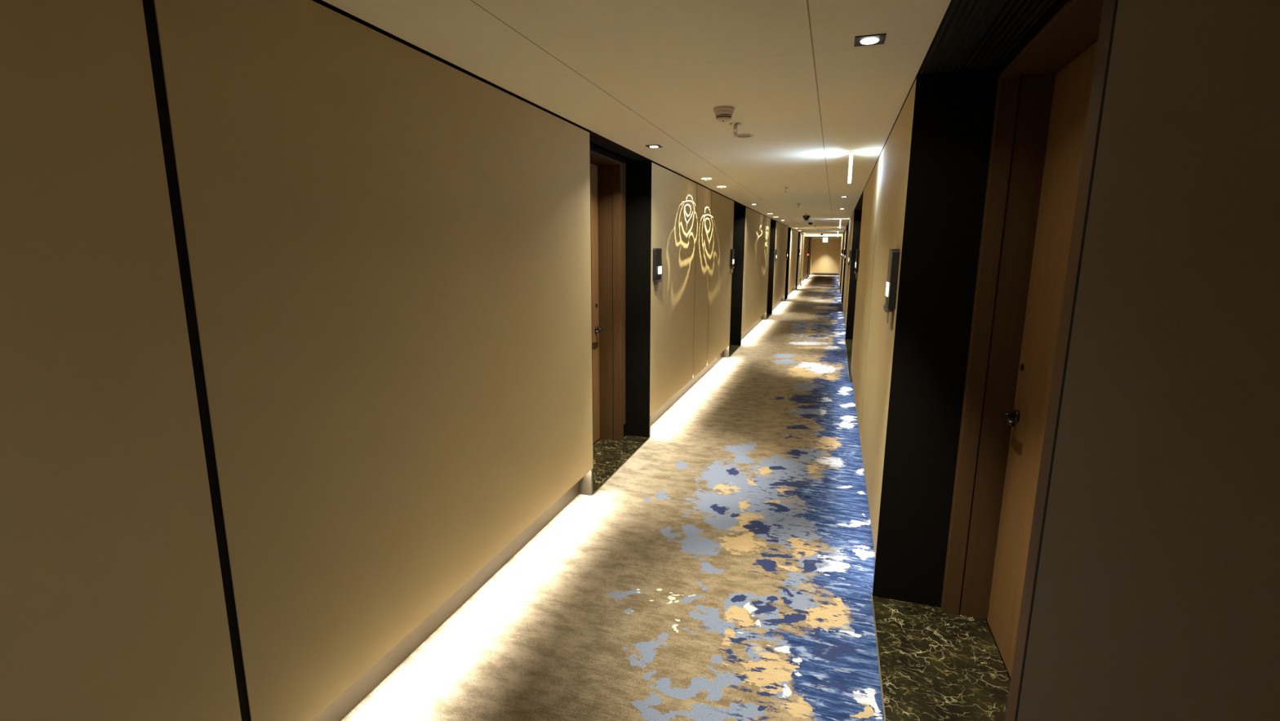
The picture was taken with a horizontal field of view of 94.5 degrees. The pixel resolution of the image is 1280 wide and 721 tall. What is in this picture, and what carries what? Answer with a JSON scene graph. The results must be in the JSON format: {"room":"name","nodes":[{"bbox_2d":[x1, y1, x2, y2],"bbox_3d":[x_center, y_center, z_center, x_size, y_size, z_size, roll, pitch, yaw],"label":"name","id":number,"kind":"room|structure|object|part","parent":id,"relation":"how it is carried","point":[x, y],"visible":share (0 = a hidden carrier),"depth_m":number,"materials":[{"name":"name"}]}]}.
{"room":"hotel corridor","nodes":[
{"label":"hotel corridor","id":0,"kind":"room"},
{"bbox_2d":[0,0,813,720],"bbox_3d":[4.398,-3.046,18.568,0.260,2.500,45.500,4,11,18],"label":"wall","id":1,"kind":"structure","parent":0,"point":[295,337],"depth_m":1.69,"materials":[{"name":"beige paint"}]},
{"bbox_3d":[-1.858,0.515,-0.612,0.100,2.218,4.528,4,11,18],"label":"wall panel","id":2,"kind":"part","parent":1,"relation":"part of","materials":[{"name":"beige laminate"}]},
{"bbox_3d":[-0.758,-0.108,2.715,0.100,2.218,2.534,4,11,18],"label":"wall panel","id":3,"kind":"part","parent":1,"relation":"part of","materials":[{"name":"beige laminate"}]},
{"bbox_2d":[312,272,810,720],"bbox_3d":[4.468,-1.931,18.754,0.099,0.240,45.500,4,11,18],"label":"baseboard","id":4,"kind":"structure","parent":1,"relation":"attached to","point":[340,708],"depth_m":2.80,"materials":[{"name":"brown metal"}]},
{"bbox_2d":[590,150,625,443],"bbox_3d":[-0.437,-0.371,4.614,0.257,2.372,1.225,4,11,18],"label":"door","id":5,"kind":"structure","parent":1,"relation":"in","point":[607,175],"depth_m":5.04,"materials":[{"name":"brown wood"}]},
{"bbox_3d":[-0.361,-0.254,4.998,0.068,0.051,0.152,4,11,18],"label":"lever handle","id":6,"kind":"part","parent":5,"relation":"part of","materials":[{"name":"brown metal"}]},
{"bbox_2d":[652,248,662,292],"bbox_3d":[0.155,-0.795,5.213,0.039,0.377,0.176,4,11,18],"label":"number plate","id":7,"kind":"object","parent":1,"relation":"attached to","point":[657,252],"visible":1,"depth_m":5.17,"materials":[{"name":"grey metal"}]},
{"bbox_3d":[0.151,-0.847,5.205,0.030,0.272,0.176,4,11,18],"label":"plate","id":8,"kind":"part","parent":7,"relation":"part of","materials":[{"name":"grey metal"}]},
{"bbox_3d":[0.310,-0.712,5.945,0.100,2.218,1.716,4,11,18],"label":"wall panel","id":9,"kind":"part","parent":1,"relation":"part of","materials":[{"name":"beige paint"}]},
{"bbox_3d":[0.706,-0.936,7.144,0.100,2.218,0.792,4,11,18],"label":"wall panel","id":10,"kind":"part","parent":1,"relation":"part of","materials":[{"name":"beige paint"}]},
{"bbox_3d":[1.103,-1.160,8.342,0.100,2.218,1.716,4,11,18],"label":"wall panel","id":11,"kind":"part","parent":1,"relation":"part of","materials":[{"name":"beige paint"}]},
{"bbox_2d":[729,248,734,274],"bbox_3d":[1.398,-1.498,8.971,0.039,0.377,0.176,4,11,18],"label":"number plate","id":12,"kind":"object","parent":1,"relation":"attached to","point":[731,255],"visible":1,"depth_m":8.90,"materials":[{"name":"grey metal"}]},
{"bbox_3d":[1.394,-1.550,8.963,0.030,0.272,0.176,4,11,18],"label":"plate","id":13,"kind":"part","parent":12,"relation":"part of","materials":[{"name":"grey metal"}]},
{"bbox_3d":[2.388,-1.887,12.229,0.100,2.218,4.140,4,11,18],"label":"wall panel","id":14,"kind":"part","parent":1,"relation":"part of","materials":[{"name":"beige paint"}]},
{"bbox_2d":[774,248,777,262],"bbox_3d":[3.552,-2.716,15.487,0.039,0.377,0.176,4,11,18],"label":"number plate","id":15,"kind":"object","parent":1,"relation":"attached to","point":[775,250],"visible":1,"depth_m":15.40,"materials":[{"name":"grey metal"}]},
{"bbox_3d":[4.080,-2.845,17.347,0.100,2.218,4.110,4,11,18],"label":"wall panel","id":16,"kind":"part","parent":1,"relation":"part of","materials":[{"name":"beige laminate"}]},
{"bbox_3d":[5.774,-3.803,22.470,0.100,2.218,4.290,4,11,18],"label":"wall panel","id":17,"kind":"part","parent":1,"relation":"part of","materials":[{"name":"beige laminate"}]},
{"bbox_3d":[7.183,-4.600,26.733,0.100,2.218,2.610,4,11,18],"label":"wall panel","id":18,"kind":"part","parent":1,"relation":"part of","materials":[{"name":"beige laminate"}]},
{"bbox_3d":[8.064,-5.098,29.397,0.100,2.218,3.070,4,11,18],"label":"wall panel","id":19,"kind":"part","parent":1,"relation":"part of","materials":[{"name":"beige paint"}]},
{"bbox_3d":[9.129,-5.701,32.617,0.100,2.218,3.780,4,11,18],"label":"wall panel","id":20,"kind":"part","parent":1,"relation":"part of","materials":[{"name":"beige laminate"}]},
{"bbox_3d":[10.239,-6.328,35.974,0.100,2.218,1.200,4,11,18],"label":"wall panel","id":21,"kind":"part","parent":1,"relation":"part of","materials":[{"name":"beige paint"}]},
{"bbox_3d":[11.104,-6.818,38.591,0.100,2.218,2.600,4,11,18],"label":"wall panel","id":22,"kind":"part","parent":1,"relation":"part of","materials":[{"name":"beige paint"}]},
{"bbox_2d":[801,234,843,285],"bbox_3d":[8.697,-4.817,28.342,1.777,2.399,0.050,4,11,18],"label":"trim","id":23,"kind":"structure","parent":1,"relation":"attached to","point":[805,235],"depth_m":28.15,"materials":[{"name":"white paint"}]},
{"bbox_2d":[341,275,884,720],"bbox_3d":[5.361,-1.755,18.491,1.978,0.001,45.500,4,11,18],"label":"floor","id":24,"kind":"structure","parent":0,"point":[724,571],"depth_m":3.02,"materials":[{"name":"carpet"}]},
{"bbox_2d":[593,435,649,493],"bbox_3d":[-0.309,0.814,4.806,0.411,0.032,1.330,4,11,18],"label":"marble threshold","id":25,"kind":"object","parent":24,"relation":"on","point":[609,455],"visible":0.54,"depth_m":4.91,"materials":[{"name":"black stone"}]},
{"bbox_2d":[728,344,740,356],"bbox_3d":[1.498,-0.153,9.976,0.226,0.032,1.230,4,11,18],"label":"marble threshold","id":26,"kind":"object","parent":24,"relation":"on","point":[733,348],"visible":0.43,"depth_m":10.12,"materials":[{"name":"black stone"}]},
{"bbox_2d":[844,338,853,381],"bbox_3d":[3.467,-0.045,9.452,0.318,0.032,3.870,4,11,18],"label":"marble threshold","id":27,"kind":"object","parent":24,"relation":"on","point":[848,342],"visible":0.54,"depth_m":9.85,"materials":[{"name":"black stone"}]},
{"bbox_2d":[871,594,1010,720],"bbox_3d":[1.062,1.368,1.899,0.493,0.032,2.052,4,11,18],"label":"marble threshold","id":28,"kind":"object","parent":24,"relation":"on","point":[934,664],"visible":0.8,"depth_m":2.43,"materials":[{"name":"black stone"}]},
{"bbox_2d":[321,0,951,238],"bbox_3d":[5.372,-4.143,18.041,1.778,0.060,45.500,4,11,18],"label":"ceiling","id":29,"kind":"structure","parent":0,"point":[635,74],"depth_m":2.43,"materials":[{"name":"white paint"}]},
{"bbox_2d":[644,144,662,147],"bbox_3d":[0.100,-1.530,4.238,0.100,0.006,0.100,4,11,18],"label":"recessed light","id":30,"kind":"object","parent":29,"relation":"in","point":[655,145],"visible":1,"depth_m":4.22,"materials":[{"name":"white"}]},
{"bbox_2d":[713,106,734,122],"bbox_3d":[0.439,-1.282,3.097,0.110,0.069,0.110,4,11,18],"label":"smoke detector","id":31,"kind":"object","parent":29,"relation":"attached to","point":[722,113],"visible":1,"depth_m":3.06,"materials":[{"name":"white plastic"}]},
{"bbox_2d":[728,122,742,134],"bbox_3d":[0.560,-1.359,3.476,0.074,0.056,0.074,4,11,18],"label":"sprinkler","id":32,"kind":"object","parent":29,"relation":"attached to","point":[735,124],"visible":1,"depth_m":3.47,"materials":[{"name":"silver metal"}]},
{"bbox_2d":[734,133,753,137],"bbox_3d":[0.673,-1.451,3.833,0.124,0.007,0.124,4,11,18],"label":"ceiling speaker","id":33,"kind":"object","parent":29,"relation":"attached to","point":[740,135],"visible":1,"depth_m":3.81,"materials":[{"name":"white plastic"}]},
{"bbox_2d":[737,135,751,137],"bbox_3d":[0.673,-1.452,3.833,0.092,0.005,0.092,4,11,18],"label":"grille","id":34,"kind":"object","parent":33,"relation":"attached to","point":[738,136],"depth_m":3.84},
{"bbox_2d":[802,215,809,220],"bbox_3d":[3.593,-3.075,12.785,0.154,0.106,0.154,4,11,18],"label":"dome camera","id":35,"kind":"object","parent":29,"relation":"attached to","point":[806,217],"visible":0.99,"depth_m":12.74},
{"bbox_2d":[807,220,813,225],"bbox_3d":[4.357,-3.513,15.125,0.154,0.106,0.154,4,11,18],"label":"dome camera","id":36,"kind":"object","parent":29,"relation":"attached to","point":[810,222],"visible":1,"depth_m":15.08,"materials":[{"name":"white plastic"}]},
{"bbox_2d":[822,237,827,242],"bbox_3d":[8.887,-5.854,28.378,0.236,0.375,0.062,4,11,18],"label":"exit sign","id":37,"kind":"object","parent":29,"relation":"hanging from","point":[824,239],"visible":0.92,"depth_m":28.37,"materials":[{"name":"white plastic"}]},
{"bbox_2d":[847,151,853,183],"bbox_3d":[1.601,-1.464,4.503,0.032,0.222,0.110,4,11,18],"label":"light blade","id":38,"kind":"object","parent":29,"relation":"hanging from","point":[851,158],"visible":1,"depth_m":4.46,"materials":[{"name":"white plastic"}]},
{"bbox_2d":[853,33,886,46],"bbox_3d":[0.804,-1.119,2.072,0.100,0.006,0.100,4,11,18],"label":"recessed light","id":39,"kind":"object","parent":29,"relation":"in","point":[876,39],"visible":1,"depth_m":2.06,"materials":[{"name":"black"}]},
{"bbox_2d":[810,238,840,275],"bbox_3d":[12.411,-6.948,39.568,1.978,2.460,0.080,4,11,18],"label":"wall","id":40,"kind":"structure","parent":0,"point":[825,256],"depth_m":39.53,"materials":[{"name":"beige paint"}]},
{"bbox_2d":[811,272,838,275],"bbox_3d":[12.392,-5.795,39.740,1.738,0.130,0.014,4,11,18],"label":"baseboard","id":41,"kind":"structure","parent":40,"relation":"attached to","point":[812,273],"depth_m":39.78,"materials":[{"name":"wood"}]},
{"bbox_2d":[838,0,1279,720],"bbox_3d":[6.380,-2.918,17.937,0.352,2.500,45.500,4,11,18],"label":"wall","id":42,"kind":"structure","parent":0,"point":[1156,593],"depth_m":0.57,"materials":[{"name":"brown laminate"}]},
{"bbox_3d":[12.057,-6.231,35.503,0.100,2.218,7.990,4,11,18],"label":"wall panel","id":43,"kind":"part","parent":42,"relation":"part of","materials":[{"name":"beige paint"}]},
{"bbox_3d":[7.265,-3.520,21.008,0.100,2.218,4.200,4,11,18],"label":"wall panel","id":44,"kind":"part","parent":42,"relation":"part of","materials":[{"name":"beige laminate"}]},
{"bbox_3d":[4.800,-2.126,13.553,0.100,2.218,5.350,4,11,18],"label":"wall panel","id":45,"kind":"part","parent":42,"relation":"part of","materials":[{"name":"beige laminate"}]},
{"bbox_2d":[848,249,851,266],"bbox_3d":[3.951,-1.900,11.165,0.039,0.377,0.177,4,11,18],"label":"number plate","id":46,"kind":"object","parent":42,"relation":"attached to","point":[850,251],"visible":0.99,"depth_m":11.08,"materials":[{"name":"grey metal"}]},
{"bbox_2d":[854,249,859,278],"bbox_3d":[2.675,-1.177,7.304,0.039,0.377,0.177,4,11,18],"label":"number plate","id":47,"kind":"object","parent":42,"relation":"attached to","point":[857,258],"visible":1,"depth_m":7.22,"materials":[{"name":"grey metal"}]},
{"bbox_3d":[2.679,-1.229,7.292,0.030,0.272,0.176,4,11,18],"label":"plate","id":48,"kind":"part","parent":47,"relation":"part of","materials":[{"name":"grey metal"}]},
{"bbox_2d":[838,273,875,588],"bbox_3d":[6.255,-1.815,18.184,0.099,0.240,45.500,4,11,18],"label":"baseboard","id":49,"kind":"structure","parent":42,"relation":"attached to","point":[851,376],"depth_m":7.64,"materials":[{"name":"brown metal"}]},
{"bbox_3d":[2.440,-0.791,6.416,0.100,2.218,2.180,4,11,18],"label":"wall panel","id":50,"kind":"part","parent":42,"relation":"part of","materials":[{"name":"beige paint"}]},
{"bbox_3d":[1.954,-0.516,4.945,0.100,2.218,0.910,4,11,18],"label":"wall panel","id":51,"kind":"part","parent":42,"relation":"part of","materials":[{"name":"beige paint"}]},
{"bbox_3d":[1.504,-0.261,3.585,0.100,2.218,1.944,4,11,18],"label":"wall panel","id":52,"kind":"part","parent":42,"relation":"part of","materials":[{"name":"beige paint"}]},
{"bbox_2d":[883,248,900,330],"bbox_3d":[1.186,-0.336,2.803,0.039,0.377,0.177,4,11,18],"label":"number plate","id":53,"kind":"object","parent":42,"relation":"attached to","point":[894,254],"visible":1,"depth_m":2.72,"materials":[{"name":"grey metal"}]},
{"bbox_3d":[1.191,-0.387,2.791,0.030,0.272,0.176,4,11,18],"label":"plate","id":54,"kind":"part","parent":53,"relation":"part of","materials":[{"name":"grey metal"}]},
{"bbox_2d":[920,0,1056,74],"bbox_3d":[0.990,-1.023,1.474,0.304,0.032,2.025,4,11,18],"label":"air vent","id":55,"kind":"object","parent":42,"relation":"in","point":[1013,19],"visible":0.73,"depth_m":2.00,"materials":[{"name":"grey metal"}]},
{"bbox_2d":[940,0,1115,720],"bbox_3d":[1.390,0.116,2.071,0.247,2.372,1.220,4,11,18],"label":"door","id":56,"kind":"structure","parent":42,"relation":"in","point":[1048,99],"depth_m":2.38,"materials":[{"name":"brown wood"}]},
{"bbox_3d":[1.530,0.238,2.432,0.068,0.051,0.152,4,11,18],"label":"lever handle","id":57,"kind":"part","parent":56,"relation":"part of","materials":[{"name":"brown metal"}]},
{"bbox_3d":[-0.101,0.647,-1.269,0.100,2.218,4.338,4,11,18],"label":"wall panel","id":58,"kind":"part","parent":42,"relation":"part of","materials":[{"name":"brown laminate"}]}
]}

